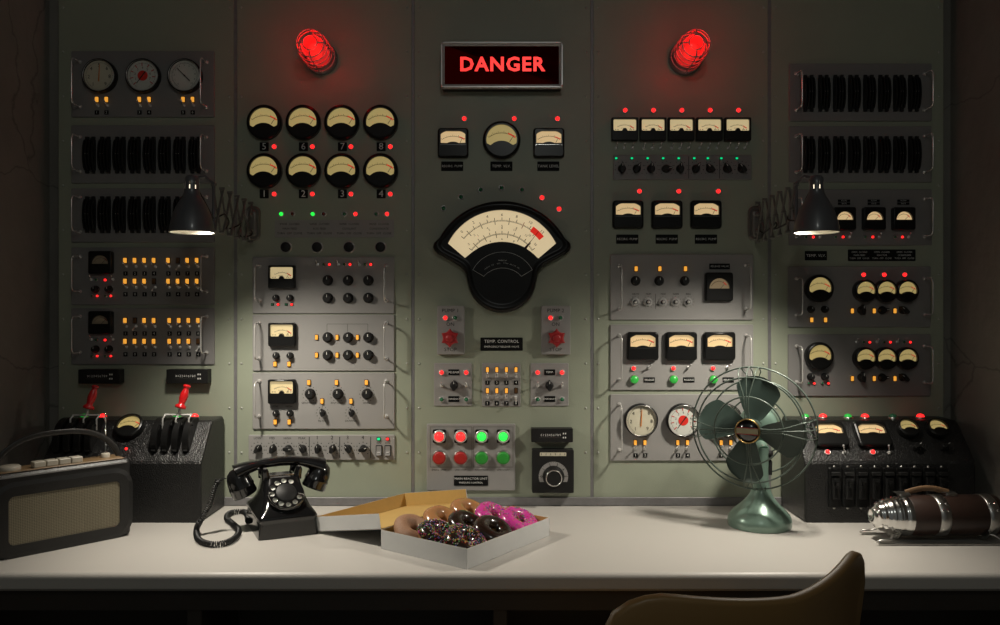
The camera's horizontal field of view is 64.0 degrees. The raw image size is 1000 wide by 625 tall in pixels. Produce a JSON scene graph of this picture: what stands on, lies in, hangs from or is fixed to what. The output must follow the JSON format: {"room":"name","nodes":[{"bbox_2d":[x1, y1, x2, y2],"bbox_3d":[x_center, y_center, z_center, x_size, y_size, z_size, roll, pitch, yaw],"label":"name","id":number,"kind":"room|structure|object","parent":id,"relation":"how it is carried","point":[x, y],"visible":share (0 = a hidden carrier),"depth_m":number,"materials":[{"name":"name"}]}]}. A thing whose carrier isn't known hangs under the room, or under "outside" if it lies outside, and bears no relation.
{"room":"control room","nodes":[
{"label":"control room","id":0,"kind":"room"},
{"bbox_2d":[0,0,49,465],"bbox_3d":[-1.286,-0.029,0.760,0.100,2.640,3.000,0,0,0],"label":"wall","id":1,"kind":"structure","parent":0,"point":[24,24],"depth_m":2.08,"materials":[{"name":"concrete"}]},
{"bbox_2d":[381,515,548,569],"bbox_3d":[-0.074,0.500,1.817,0.243,0.042,0.308,0,0,36],"label":"tray","id":2,"kind":"object","parent":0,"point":[455,556],"depth_m":1.71,"materials":[{"name":"white cardboard"}]},
{"bbox_2d":[50,0,949,442],"bbox_3d":[0.000,-0.029,2.250,2.800,2.640,0.110,0,0,0],"label":"wall","id":3,"kind":"structure","parent":0,"point":[54,4],"depth_m":2.19,"materials":[{"name":"concrete"}]},
{"bbox_2d":[59,0,233,496],"bbox_3d":[-0.955,-0.249,2.175,0.476,1.660,0.034,0,0,0],"label":"panel","id":4,"kind":"object","parent":3,"relation":"attached to","point":[84,25],"visible":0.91,"depth_m":2.16,"materials":[{"name":"green paint"}]},
{"bbox_2d":[78,369,123,383],"bbox_3d":[-1.069,0.171,2.146,0.110,0.038,0.029,0,0,0],"label":"box","id":5,"kind":"object","parent":4,"relation":"attached to","point":[85,376],"visible":1,"depth_m":2.13,"materials":[{"name":"black plastic"}]},
{"bbox_2d":[71,51,214,117],"bbox_3d":[-0.963,-0.616,2.135,0.386,0.178,0.050,0,0,0],"label":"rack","id":6,"kind":"object","parent":4,"relation":"attached to","point":[104,84],"visible":1,"depth_m":2.15,"materials":[{"name":"grey metal"}]},
{"bbox_2d":[71,308,214,364],"bbox_3d":[-0.963,0.064,2.135,0.386,0.153,0.050,0,0,0],"label":"rack","id":7,"kind":"object","parent":4,"relation":"attached to","point":[99,336],"visible":1,"depth_m":2.15,"materials":[{"name":"grey metal"}]},
{"bbox_2d":[71,247,214,304],"bbox_3d":[-0.963,-0.098,2.135,0.386,0.155,0.050,0,0,0],"label":"rack","id":8,"kind":"object","parent":4,"relation":"attached to","point":[99,275],"visible":1,"depth_m":2.15,"materials":[{"name":"grey metal"}]},
{"bbox_2d":[71,188,214,242],"bbox_3d":[-0.963,-0.262,2.135,0.386,0.146,0.050,0,0,0],"label":"rack","id":9,"kind":"object","parent":4,"relation":"attached to","point":[98,215],"visible":0.75,"depth_m":2.15,"materials":[{"name":"black metal"}]},
{"bbox_2d":[71,125,214,183],"bbox_3d":[-0.963,-0.427,2.135,0.386,0.157,0.050,0,0,0],"label":"rack","id":10,"kind":"object","parent":4,"relation":"attached to","point":[100,154],"visible":0.99,"depth_m":2.15,"materials":[{"name":"black metal"}]},
{"bbox_2d":[166,369,210,382],"bbox_3d":[-0.834,0.171,2.146,0.111,0.037,0.029,0,0,0],"label":"box","id":11,"kind":"object","parent":4,"relation":"attached to","point":[172,375],"visible":1,"depth_m":2.13,"materials":[{"name":"black plastic"}]},
{"bbox_2d":[234,0,236,463],"bbox_3d":[-0.714,-0.279,2.170,0.008,1.600,0.020,0,0,0],"label":"trim","id":12,"kind":"structure","parent":3,"relation":"attached to","point":[235,1],"depth_m":2.16,"materials":[{"name":"metal"}]},
{"bbox_2d":[237,0,411,496],"bbox_3d":[-0.474,-0.249,2.164,0.473,1.660,0.056,0,0,0],"label":"panel","id":13,"kind":"object","parent":3,"relation":"attached to","point":[371,40],"depth_m":2.16,"materials":[{"name":"green paint"}]},
{"bbox_2d":[168,175,260,242],"bbox_3d":[-0.696,-0.248,1.961,0.101,0.135,0.400,0,0,0],"label":"wall lamp","id":14,"kind":"object","parent":13,"relation":"attached to","point":[191,215],"visible":1,"depth_m":1.84,"materials":[{"name":"metal"}]},
{"bbox_2d":[246,153,282,188],"bbox_3d":[-0.633,-0.381,2.150,0.094,0.094,0.020,0,0,0],"label":"round gauge","id":15,"kind":"object","parent":13,"relation":"attached to","point":[264,170],"visible":1,"depth_m":2.14,"materials":[{"name":"brown"}]},
{"bbox_2d":[246,105,282,140],"bbox_3d":[-0.633,-0.511,2.150,0.094,0.094,0.020,0,0,0],"label":"round gauge","id":16,"kind":"object","parent":13,"relation":"attached to","point":[264,122],"visible":1,"depth_m":2.14,"materials":[{"name":"brown plastic"}]},
{"bbox_2d":[260,142,268,150],"bbox_3d":[-0.636,-0.448,2.159,0.024,0.024,0.002,0,0,0],"label":"number plate","id":17,"kind":"object","parent":13,"relation":"attached to","point":[264,146],"visible":1,"depth_m":2.16,"materials":[{"name":"plastic"}]},
{"bbox_2d":[285,153,320,188],"bbox_3d":[-0.529,-0.381,2.150,0.094,0.094,0.020,0,0,0],"label":"round gauge","id":18,"kind":"object","parent":13,"relation":"attached to","point":[303,171],"visible":1,"depth_m":2.14,"materials":[{"name":"brown plastic"}]},
{"bbox_2d":[285,105,320,140],"bbox_3d":[-0.529,-0.511,2.150,0.094,0.094,0.020,0,0,0],"label":"round gauge","id":19,"kind":"object","parent":13,"relation":"attached to","point":[303,122],"visible":1,"depth_m":2.14,"materials":[{"name":"brown plastic"}]},
{"bbox_2d":[299,142,307,150],"bbox_3d":[-0.530,-0.448,2.159,0.024,0.024,0.002,0,0,0],"label":"number plate","id":20,"kind":"object","parent":13,"relation":"attached to","point":[303,146],"visible":1,"depth_m":2.16,"materials":[{"name":"plastic"}]},
{"bbox_2d":[295,28,337,74],"bbox_3d":[-0.482,-0.684,2.092,0.088,0.088,0.135,0,0,0],"label":"beacon light","id":21,"kind":"object","parent":13,"relation":"attached to","point":[320,57],"visible":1,"depth_m":2.06,"materials":[{"name":"glass"}]},
{"bbox_2d":[253,315,393,370],"bbox_3d":[-0.476,0.082,2.135,0.382,0.152,0.050,0,0,0],"label":"rack","id":22,"kind":"object","parent":13,"relation":"attached to","point":[280,342],"visible":1,"depth_m":2.15,"materials":[{"name":"grey metal"}]},
{"bbox_2d":[253,257,393,313],"bbox_3d":[-0.476,-0.074,2.135,0.382,0.153,0.050,0,0,0],"label":"rack","id":23,"kind":"object","parent":13,"relation":"attached to","point":[281,285],"visible":1,"depth_m":2.15,"materials":[{"name":"grey metal"}]},
{"bbox_2d":[253,373,394,428],"bbox_3d":[-0.475,0.238,2.135,0.383,0.152,0.050,0,0,0],"label":"rack","id":24,"kind":"object","parent":13,"relation":"attached to","point":[280,400],"visible":1,"depth_m":2.15,"materials":[{"name":"grey metal"}]},
{"bbox_2d":[275,220,393,237],"bbox_3d":[-0.447,-0.226,2.159,0.321,0.047,0.002,0,0,0],"label":"plate","id":25,"kind":"object","parent":13,"relation":"attached to","point":[283,228],"visible":1,"depth_m":2.16,"materials":[{"name":"grey paint"}]},
{"bbox_2d":[324,105,359,140],"bbox_3d":[-0.425,-0.511,2.150,0.094,0.094,0.020,0,0,0],"label":"round gauge","id":26,"kind":"object","parent":13,"relation":"attached to","point":[341,122],"visible":1,"depth_m":2.14,"materials":[{"name":"brown plastic"}]},
{"bbox_2d":[324,153,359,188],"bbox_3d":[-0.425,-0.381,2.150,0.094,0.094,0.020,0,0,0],"label":"round gauge","id":27,"kind":"object","parent":13,"relation":"attached to","point":[341,170],"visible":1,"depth_m":2.14,"materials":[{"name":"brown plastic"}]},
{"bbox_2d":[338,142,346,150],"bbox_3d":[-0.425,-0.448,2.159,0.024,0.024,0.002,0,0,0],"label":"number plate","id":28,"kind":"object","parent":13,"relation":"attached to","point":[342,146],"visible":1,"depth_m":2.16,"materials":[{"name":"plastic"}]},
{"bbox_2d":[363,105,397,140],"bbox_3d":[-0.321,-0.511,2.150,0.094,0.094,0.020,0,0,0],"label":"round gauge","id":29,"kind":"object","parent":13,"relation":"attached to","point":[380,122],"visible":1,"depth_m":2.14,"materials":[{"name":"brown plastic"}]},
{"bbox_2d":[363,153,397,188],"bbox_3d":[-0.321,-0.381,2.150,0.094,0.094,0.020,0,0,0],"label":"round gauge","id":30,"kind":"object","parent":13,"relation":"attached to","point":[380,170],"visible":1,"depth_m":2.14,"materials":[{"name":"brown plastic"}]},
{"bbox_2d":[377,142,385,150],"bbox_3d":[-0.321,-0.448,2.159,0.024,0.024,0.002,0,0,0],"label":"number plate","id":31,"kind":"object","parent":13,"relation":"attached to","point":[381,146],"visible":1,"depth_m":2.16,"materials":[{"name":"plastic"}]},
{"bbox_2d":[412,0,414,492],"bbox_3d":[-0.235,-0.279,2.170,0.008,1.600,0.020,0,0,0],"label":"trim","id":32,"kind":"structure","parent":3,"relation":"attached to","point":[413,1],"depth_m":2.16,"materials":[{"name":"metal"}]},
{"bbox_2d":[415,0,589,496],"bbox_3d":[0.007,-0.249,2.175,0.477,1.660,0.034,0,0,0],"label":"panel","id":33,"kind":"object","parent":3,"relation":"attached to","point":[565,281],"visible":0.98,"depth_m":2.16,"materials":[{"name":"green paint"}]},
{"bbox_2d":[437,306,464,354],"bbox_3d":[-0.132,0.047,2.140,0.074,0.131,0.040,0,0,0],"label":"station","id":34,"kind":"object","parent":33,"relation":"attached to","point":[450,319],"visible":1,"depth_m":2.15,"materials":[{"name":"grey paint"}]},
{"bbox_2d":[441,161,462,170],"bbox_3d":[-0.129,-0.395,2.159,0.059,0.026,0.002,0,0,0],"label":"label plate","id":35,"kind":"object","parent":33,"relation":"attached to","point":[445,165],"visible":1,"depth_m":2.16,"materials":[{"name":"plastic"}]},
{"bbox_2d":[434,363,471,405],"bbox_3d":[-0.127,0.194,2.147,0.103,0.116,0.026,0,0,0],"label":"control panel","id":36,"kind":"object","parent":33,"relation":"attached to","point":[452,381],"visible":1,"depth_m":2.16,"materials":[{"name":"grey paint"}]},
{"bbox_2d":[438,128,468,158],"bbox_3d":[-0.126,-0.456,2.152,0.083,0.080,0.017,0,0,0],"label":"gauge","id":37,"kind":"object","parent":33,"relation":"attached to","point":[453,143],"visible":1,"depth_m":2.14,"materials":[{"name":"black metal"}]},
{"bbox_2d":[427,424,514,489],"bbox_3d":[-0.078,0.390,2.147,0.238,0.179,0.025,0,0,0],"label":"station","id":38,"kind":"object","parent":33,"relation":"attached to","point":[459,456],"visible":1,"depth_m":2.15,"materials":[{"name":"grey paint"}]},
{"bbox_2d":[490,161,511,170],"bbox_3d":[0.004,-0.395,2.159,0.059,0.026,0.002,0,0,0],"label":"label plate","id":39,"kind":"object","parent":33,"relation":"attached to","point":[494,165],"visible":1,"depth_m":2.16,"materials":[{"name":"plastic"}]},
{"bbox_2d":[482,363,520,406],"bbox_3d":[0.003,0.195,2.147,0.104,0.117,0.026,0,0,0],"label":"switch plate","id":40,"kind":"object","parent":33,"relation":"attached to","point":[501,382],"visible":1,"depth_m":2.16,"materials":[{"name":"grey paint"}]},
{"bbox_2d":[480,338,522,350],"bbox_3d":[0.004,0.085,2.159,0.114,0.036,0.002,0,0,0],"label":"label plate","id":41,"kind":"object","parent":33,"relation":"attached to","point":[486,344],"visible":1,"depth_m":2.16,"materials":[{"name":"plastic"}]},
{"bbox_2d":[483,121,519,159],"bbox_3d":[0.004,-0.463,2.150,0.101,0.101,0.020,0,0,0],"label":"round gauge","id":42,"kind":"object","parent":33,"relation":"attached to","point":[501,139],"visible":1,"depth_m":2.14,"materials":[{"name":"brown"}]},
{"bbox_2d":[433,201,570,312],"bbox_3d":[0.005,-0.149,2.145,0.369,0.300,0.030,0,0,0],"label":"meter","id":43,"kind":"object","parent":33,"relation":"attached to","point":[492,242],"visible":1,"depth_m":2.13,"materials":[{"name":"beige"}]},
{"bbox_2d":[441,42,562,91],"bbox_3d":[0.005,-0.654,2.135,0.321,0.120,0.050,0,0,0],"label":"sign","id":44,"kind":"object","parent":33,"relation":"attached to","point":[465,66],"visible":1,"depth_m":2.12,"materials":[{"name":"black plastic"}]},
{"bbox_2d":[537,161,558,170],"bbox_3d":[0.130,-0.395,2.159,0.059,0.026,0.002,0,0,0],"label":"label plate","id":45,"kind":"object","parent":33,"relation":"attached to","point":[541,165],"visible":1,"depth_m":2.16,"materials":[{"name":"plastic"}]},
{"bbox_2d":[533,128,563,158],"bbox_3d":[0.131,-0.456,2.152,0.084,0.080,0.017,0,0,0],"label":"gauge","id":46,"kind":"object","parent":33,"relation":"attached to","point":[548,143],"visible":1,"depth_m":2.14,"materials":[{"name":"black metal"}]},
{"bbox_2d":[530,363,568,405],"bbox_3d":[0.134,0.194,2.147,0.103,0.116,0.026,0,0,0],"label":"control panel","id":47,"kind":"object","parent":33,"relation":"attached to","point":[549,382],"visible":1,"depth_m":2.16,"materials":[{"name":"grey paint"}]},
{"bbox_2d":[531,427,572,441],"bbox_3d":[0.139,0.328,2.144,0.111,0.036,0.031,0,0,0],"label":"box","id":48,"kind":"object","parent":33,"relation":"attached to","point":[538,434],"visible":1,"depth_m":2.13,"materials":[{"name":"black plastic"}]},
{"bbox_2d":[532,448,573,492],"bbox_3d":[0.141,0.423,2.132,0.111,0.115,0.056,0,0,0],"label":"box","id":49,"kind":"object","parent":33,"relation":"attached to","point":[552,468],"visible":1,"depth_m":2.13,"materials":[{"name":"black plastic"}]},
{"bbox_2d":[541,306,569,354],"bbox_3d":[0.150,0.047,2.140,0.078,0.131,0.040,0,0,0],"label":"station","id":50,"kind":"object","parent":33,"relation":"attached to","point":[555,320],"visible":1,"depth_m":2.15,"materials":[{"name":"grey paint"}]},
{"bbox_2d":[224,497,781,505],"bbox_3d":[0.003,0.509,2.156,2.400,0.022,0.007,0,0,0],"label":"trim","id":51,"kind":"structure","parent":3,"relation":"attached to","point":[228,501],"depth_m":2.15,"materials":[{"name":"metal"}]},
{"bbox_2d":[590,0,592,496],"bbox_3d":[0.248,-0.279,2.170,0.008,1.600,0.020,0,0,0],"label":"trim","id":52,"kind":"structure","parent":3,"relation":"attached to","point":[591,1],"depth_m":2.16,"materials":[{"name":"metal"}]},
{"bbox_2d":[593,0,767,496],"bbox_3d":[0.488,-0.249,2.164,0.473,1.660,0.056,0,0,0],"label":"panel","id":53,"kind":"object","parent":3,"relation":"attached to","point":[633,40],"depth_m":2.16,"materials":[{"name":"green paint"}]},
{"bbox_2d":[611,117,637,141],"bbox_3d":[0.335,-0.493,2.152,0.071,0.062,0.016,0,0,0],"label":"meter","id":54,"kind":"object","parent":53,"relation":"attached to","point":[623,129],"visible":1,"depth_m":2.14,"materials":[{"name":"beige"}]},
{"bbox_2d":[616,235,637,243],"bbox_3d":[0.343,-0.198,2.159,0.060,0.025,0.002,0,0,0],"label":"label plate","id":55,"kind":"object","parent":53,"relation":"attached to","point":[620,239],"visible":1,"depth_m":2.16,"materials":[{"name":"plastic"}]},
{"bbox_2d":[612,200,643,228],"bbox_3d":[0.344,-0.264,2.152,0.083,0.076,0.017,0,0,0],"label":"gauge","id":56,"kind":"object","parent":53,"relation":"attached to","point":[626,214],"visible":1,"depth_m":2.14,"materials":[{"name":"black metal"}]},
{"bbox_2d":[639,117,665,141],"bbox_3d":[0.411,-0.493,2.152,0.071,0.062,0.016,0,0,0],"label":"meter","id":57,"kind":"object","parent":53,"relation":"attached to","point":[651,129],"visible":1,"depth_m":2.14,"materials":[{"name":"beige"}]},
{"bbox_2d":[651,200,682,228],"bbox_3d":[0.449,-0.264,2.152,0.083,0.076,0.017,0,0,0],"label":"gauge","id":58,"kind":"object","parent":53,"relation":"attached to","point":[665,214],"visible":1,"depth_m":2.14,"materials":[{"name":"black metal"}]},
{"bbox_2d":[656,235,677,243],"bbox_3d":[0.450,-0.198,2.159,0.060,0.025,0.002,0,0,0],"label":"label plate","id":59,"kind":"object","parent":53,"relation":"attached to","point":[660,239],"visible":1,"depth_m":2.16,"materials":[{"name":"plastic"}]},
{"bbox_2d":[610,394,743,460],"bbox_3d":[0.490,0.310,2.135,0.386,0.179,0.050,0,0,0],"label":"rack","id":60,"kind":"object","parent":53,"relation":"attached to","point":[643,427],"visible":0.69,"depth_m":2.15,"materials":[{"name":"grey metal"}]},
{"bbox_2d":[667,117,694,141],"bbox_3d":[0.487,-0.493,2.152,0.071,0.062,0.016,0,0,0],"label":"meter","id":61,"kind":"object","parent":53,"relation":"attached to","point":[679,129],"visible":1,"depth_m":2.14,"materials":[{"name":"beige"}]},
{"bbox_2d":[610,325,752,389],"bbox_3d":[0.490,0.121,2.135,0.386,0.177,0.050,0,0,0],"label":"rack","id":62,"kind":"object","parent":53,"relation":"attached to","point":[642,357],"visible":0.97,"depth_m":2.15,"materials":[{"name":"grey metal"}]},
{"bbox_2d":[610,254,752,319],"bbox_3d":[0.490,-0.068,2.135,0.386,0.177,0.050,0,0,0],"label":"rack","id":63,"kind":"object","parent":53,"relation":"attached to","point":[642,286],"visible":1,"depth_m":2.15,"materials":[{"name":"grey metal"}]},
{"bbox_2d":[668,28,710,74],"bbox_3d":[0.498,-0.684,2.092,0.088,0.088,0.135,0,0,0],"label":"beacon light","id":64,"kind":"object","parent":53,"relation":"attached to","point":[687,55],"visible":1,"depth_m":2.06,"materials":[{"name":"glass"}]},
{"bbox_2d":[690,200,721,228],"bbox_3d":[0.554,-0.264,2.152,0.083,0.076,0.017,0,0,0],"label":"gauge","id":65,"kind":"object","parent":53,"relation":"attached to","point":[704,214],"visible":1,"depth_m":2.14,"materials":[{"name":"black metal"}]},
{"bbox_2d":[695,235,716,243],"bbox_3d":[0.556,-0.198,2.159,0.060,0.025,0.002,0,0,0],"label":"label plate","id":66,"kind":"object","parent":53,"relation":"attached to","point":[699,239],"visible":1,"depth_m":2.16,"materials":[{"name":"plastic"}]},
{"bbox_2d":[695,117,722,141],"bbox_3d":[0.562,-0.493,2.152,0.071,0.062,0.016,0,0,0],"label":"meter","id":67,"kind":"object","parent":53,"relation":"attached to","point":[707,129],"visible":1,"depth_m":2.15,"materials":[{"name":"beige"}]},
{"bbox_2d":[723,117,750,141],"bbox_3d":[0.638,-0.493,2.152,0.071,0.062,0.016,0,0,0],"label":"meter","id":68,"kind":"object","parent":53,"relation":"attached to","point":[735,129],"visible":1,"depth_m":2.15,"materials":[{"name":"beige"}]},
{"bbox_2d":[748,175,839,242],"bbox_3d":[0.717,-0.248,1.960,0.100,0.136,0.399,0,0,0],"label":"wall lamp","id":69,"kind":"object","parent":53,"relation":"attached to","point":[816,215],"visible":1,"depth_m":1.84,"materials":[{"name":"metal"}]},
{"bbox_2d":[768,0,770,486],"bbox_3d":[0.728,-0.279,2.170,0.008,1.600,0.020,0,0,0],"label":"trim","id":70,"kind":"structure","parent":3,"relation":"attached to","point":[769,1],"depth_m":2.16,"materials":[{"name":"metal"}]},
{"bbox_2d":[771,0,942,496],"bbox_3d":[0.965,-0.249,2.175,0.468,1.660,0.034,0,0,0],"label":"panel","id":71,"kind":"object","parent":3,"relation":"attached to","point":[802,31],"visible":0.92,"depth_m":2.16,"materials":[{"name":"green paint"}]},
{"bbox_2d":[805,251,826,259],"bbox_3d":[0.853,-0.153,2.159,0.059,0.025,0.002,0,0,0],"label":"label plate","id":72,"kind":"object","parent":71,"relation":"attached to","point":[809,255],"visible":1,"depth_m":2.16,"materials":[{"name":"plastic"}]},
{"bbox_2d":[788,334,933,395],"bbox_3d":[0.969,0.142,2.135,0.384,0.167,0.050,0,0,0],"label":"rack","id":73,"kind":"object","parent":71,"relation":"attached to","point":[819,364],"visible":0.98,"depth_m":2.15,"materials":[{"name":"grey metal"}]},
{"bbox_2d":[788,266,933,326],"bbox_3d":[0.969,-0.042,2.135,0.384,0.164,0.050,0,0,0],"label":"rack","id":74,"kind":"object","parent":71,"relation":"attached to","point":[818,296],"visible":1,"depth_m":2.15,"materials":[{"name":"grey metal"}]},
{"bbox_2d":[789,189,933,245],"bbox_3d":[0.972,-0.257,2.135,0.384,0.151,0.050,0,0,0],"label":"rack","id":75,"kind":"object","parent":71,"relation":"attached to","point":[866,217],"visible":0.82,"depth_m":2.15,"materials":[{"name":"grey metal"}]},
{"bbox_2d":[789,126,933,182],"bbox_3d":[0.972,-0.427,2.135,0.384,0.151,0.050,0,0,0],"label":"rack","id":76,"kind":"object","parent":71,"relation":"attached to","point":[840,154],"visible":1,"depth_m":2.15,"materials":[{"name":"black metal"}]},
{"bbox_2d":[789,64,933,121],"bbox_3d":[0.972,-0.593,2.135,0.384,0.155,0.050,0,0,0],"label":"rack","id":77,"kind":"object","parent":71,"relation":"attached to","point":[817,92],"visible":1,"depth_m":2.15,"materials":[{"name":"black metal"}]},
{"bbox_2d":[848,249,915,260],"bbox_3d":[1.030,-0.154,2.159,0.182,0.031,0.002,0,0,0],"label":"plate","id":78,"kind":"object","parent":71,"relation":"attached to","point":[853,254],"visible":1,"depth_m":2.16,"materials":[{"name":"black plastic"}]},
{"bbox_2d":[950,0,999,498],"bbox_3d":[1.286,-0.029,0.760,0.100,2.640,3.000,0,0,0],"label":"wall","id":79,"kind":"structure","parent":0,"point":[974,24],"depth_m":2.07,"materials":[{"name":"paint"}]},
{"bbox_3d":[0.000,1.291,0.760,2.700,0.040,3.000,0,0,0],"label":"floor","id":80,"kind":"structure","parent":0,"visible":0},
{"bbox_2d":[0,506,999,624],"bbox_3d":[0.000,0.896,1.877,2.464,0.750,0.564,0,0,0],"label":"desk","id":81,"kind":"object","parent":80,"relation":"on","point":[593,560],"visible":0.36,"depth_m":1.67,"materials":[{"name":"white laminate"}]},
{"bbox_2d":[0,413,132,559],"bbox_3d":[-0.990,0.380,1.796,0.088,0.286,0.295,0,0,43],"label":"radio","id":82,"kind":"object","parent":81,"relation":"on","point":[47,505],"visible":1,"depth_m":1.77,"materials":[{"name":"grey paint"}]},
{"bbox_2d":[9,481,119,544],"bbox_3d":[-0.958,0.441,1.769,0.001,0.104,0.228,0,0,43],"label":"speaker grille","id":83,"kind":"object","parent":82,"relation":"attached to","point":[34,517],"depth_m":1.76,"materials":[{"name":"beige fabric"}]},
{"bbox_2d":[44,384,223,522],"bbox_3d":[-0.939,0.351,2.067,0.396,0.339,0.171,0,0,0],"label":"console","id":84,"kind":"object","parent":81,"relation":"on","point":[176,460],"visible":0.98,"depth_m":2.00,"materials":[{"name":"black metal"}]},
{"bbox_2d":[193,456,329,547],"bbox_3d":[-0.580,0.437,1.954,0.323,0.171,0.295,0,0,-26],"label":"telephone","id":85,"kind":"object","parent":81,"relation":"on","point":[279,508],"visible":1,"depth_m":1.89,"materials":[{"name":"black plastic"}]},
{"bbox_2d":[316,489,548,569],"bbox_3d":[-0.161,0.483,1.881,0.461,0.076,0.308,0,0,36],"label":"box","id":86,"kind":"object","parent":81,"relation":"on","point":[381,514],"visible":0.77,"depth_m":1.80,"materials":[{"name":"white cardboard"}]},
{"bbox_2d":[394,514,424,537],"bbox_3d":[-0.192,0.485,1.778,0.090,0.063,0.097,0,0,30],"label":"doughnut","id":87,"kind":"object","parent":86,"relation":"in","point":[405,524],"visible":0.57,"depth_m":1.77,"materials":[{"name":"food"}]},
{"bbox_2d":[417,519,450,543],"bbox_3d":[-0.129,0.485,1.737,0.091,0.064,0.100,0,0,40],"label":"doughnut","id":88,"kind":"object","parent":86,"relation":"in","point":[432,529],"visible":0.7,"depth_m":1.72,"materials":[{"name":"food"}]},
{"bbox_2d":[423,505,453,521],"bbox_3d":[-0.131,0.486,1.858,0.090,0.063,0.097,0,0,33],"label":"doughnut","id":89,"kind":"object","parent":86,"relation":"in","point":[439,512],"visible":0.37,"depth_m":1.86,"materials":[{"name":"food"}]},
{"bbox_2d":[447,510,479,527],"bbox_3d":[-0.072,0.485,1.818,0.097,0.063,0.090,0,0,-44],"label":"doughnut","id":90,"kind":"object","parent":86,"relation":"in","point":[465,517],"visible":0.4,"depth_m":1.82,"materials":[{"name":"food"}]},
{"bbox_2d":[443,523,485,548],"bbox_3d":[-0.071,0.485,1.691,0.091,0.064,0.098,0,0,23],"label":"doughnut","id":91,"kind":"object","parent":86,"relation":"in","point":[458,534],"visible":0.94,"depth_m":1.69,"materials":[{"name":"food"}]},
{"bbox_2d":[450,498,479,513],"bbox_3d":[-0.075,0.486,1.939,0.092,0.063,0.094,0,0,-1],"label":"doughnut","id":92,"kind":"object","parent":86,"relation":"in","point":[467,504],"visible":0.34,"depth_m":1.94,"materials":[{"name":"food"}]},
{"bbox_2d":[474,501,503,516],"bbox_3d":[-0.013,0.485,1.894,0.091,0.064,0.098,0,0,25],"label":"doughnut","id":93,"kind":"object","parent":86,"relation":"in","point":[488,507],"visible":0.45,"depth_m":1.90,"materials":[{"name":"food"}]},
{"bbox_2d":[473,515,512,540],"bbox_3d":[-0.015,0.486,1.772,0.094,0.063,0.092,0,0,-19],"label":"doughnut","id":94,"kind":"object","parent":86,"relation":"in","point":[490,526],"visible":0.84,"depth_m":1.77,"materials":[{"name":"food"}]},
{"bbox_2d":[499,506,537,530],"bbox_3d":[0.045,0.485,1.854,0.090,0.064,0.100,0,0,34],"label":"doughnut","id":95,"kind":"object","parent":86,"relation":"in","point":[516,517],"visible":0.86,"depth_m":1.85,"materials":[{"name":"food"}]},
{"bbox_2d":[691,366,818,533],"bbox_3d":[0.612,0.326,1.938,0.237,0.390,0.241,0,0,-16],"label":"desk fan","id":96,"kind":"object","parent":81,"relation":"on","point":[759,425],"visible":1,"depth_m":1.92,"materials":[{"name":"green paint"}]},
{"bbox_2d":[782,414,974,522],"bbox_3d":[0.968,0.394,2.056,0.424,0.255,0.194,0,0,0],"label":"console","id":97,"kind":"object","parent":81,"relation":"on","point":[857,462],"visible":0.87,"depth_m":1.99,"materials":[{"name":"black metal"}]},
{"bbox_2d":[828,465,840,508],"bbox_3d":[0.827,0.433,1.970,0.029,0.109,0.023,0,0,0],"label":"switch","id":98,"kind":"object","parent":97,"relation":"attached to","point":[834,471],"depth_m":1.97,"materials":[{"name":"plastic"}]},
{"bbox_2d":[841,465,854,508],"bbox_3d":[0.861,0.433,1.970,0.029,0.109,0.023,0,0,0],"label":"switch","id":99,"kind":"object","parent":97,"relation":"attached to","point":[847,471],"depth_m":1.97,"materials":[{"name":"plastic"}]},
{"bbox_2d":[855,465,867,508],"bbox_3d":[0.894,0.433,1.970,0.029,0.109,0.023,0,0,0],"label":"switch","id":100,"kind":"object","parent":97,"relation":"attached to","point":[861,471],"depth_m":1.97,"materials":[{"name":"plastic"}]},
{"bbox_2d":[868,465,881,506],"bbox_3d":[0.927,0.433,1.970,0.029,0.109,0.023,0,0,0],"label":"switch","id":101,"kind":"object","parent":97,"relation":"attached to","point":[874,471],"depth_m":1.97,"materials":[{"name":"plastic"}]},
{"bbox_2d":[882,465,894,497],"bbox_3d":[0.960,0.433,1.970,0.029,0.109,0.023,0,0,0],"label":"switch","id":102,"kind":"object","parent":97,"relation":"attached to","point":[888,471],"depth_m":1.97,"materials":[{"name":"plastic"}]},
{"bbox_2d":[895,465,908,495],"bbox_3d":[0.993,0.433,1.970,0.029,0.109,0.023,0,0,0],"label":"switch","id":103,"kind":"object","parent":97,"relation":"attached to","point":[901,471],"depth_m":1.97,"materials":[{"name":"plastic"}]},
{"bbox_2d":[908,465,921,494],"bbox_3d":[1.026,0.433,1.970,0.029,0.109,0.023,0,0,0],"label":"switch","id":104,"kind":"object","parent":97,"relation":"attached to","point":[914,471],"depth_m":1.97,"materials":[{"name":"plastic"}]},
{"bbox_2d":[922,465,935,494],"bbox_3d":[1.060,0.433,1.970,0.029,0.109,0.023,0,0,0],"label":"switch","id":105,"kind":"object","parent":97,"relation":"attached to","point":[928,471],"depth_m":1.97,"materials":[{"name":"plastic"}]},
{"bbox_2d":[935,465,948,494],"bbox_3d":[1.093,0.433,1.970,0.029,0.109,0.023,0,0,0],"label":"switch","id":106,"kind":"object","parent":97,"relation":"attached to","point":[941,471],"depth_m":1.97,"materials":[{"name":"plastic"}]},
{"bbox_2d":[859,528,999,544],"bbox_3d":[0.996,0.504,1.832,0.309,0.032,0.092,0,0,0],"label":"cradle","id":107,"kind":"object","parent":81,"relation":"on","point":[987,534],"visible":0.64,"depth_m":1.79,"materials":[{"name":"metal"}]},
{"bbox_2d":[867,485,999,535],"bbox_3d":[0.999,0.454,1.835,0.302,0.115,0.098,0,0,0],"label":"flask","id":108,"kind":"object","parent":107,"relation":"on","point":[949,513],"visible":1,"depth_m":1.80,"materials":[{"name":"silver metal"}]},
{"bbox_2d":[605,551,864,624],"bbox_3d":[0.246,0.810,1.278,0.518,0.921,0.567,0,0,-29],"label":"shell chair","id":109,"kind":"object","parent":80,"relation":"on","point":[836,598],"visible":1,"depth_m":1.02,"materials":[{"name":"brown plastic"}]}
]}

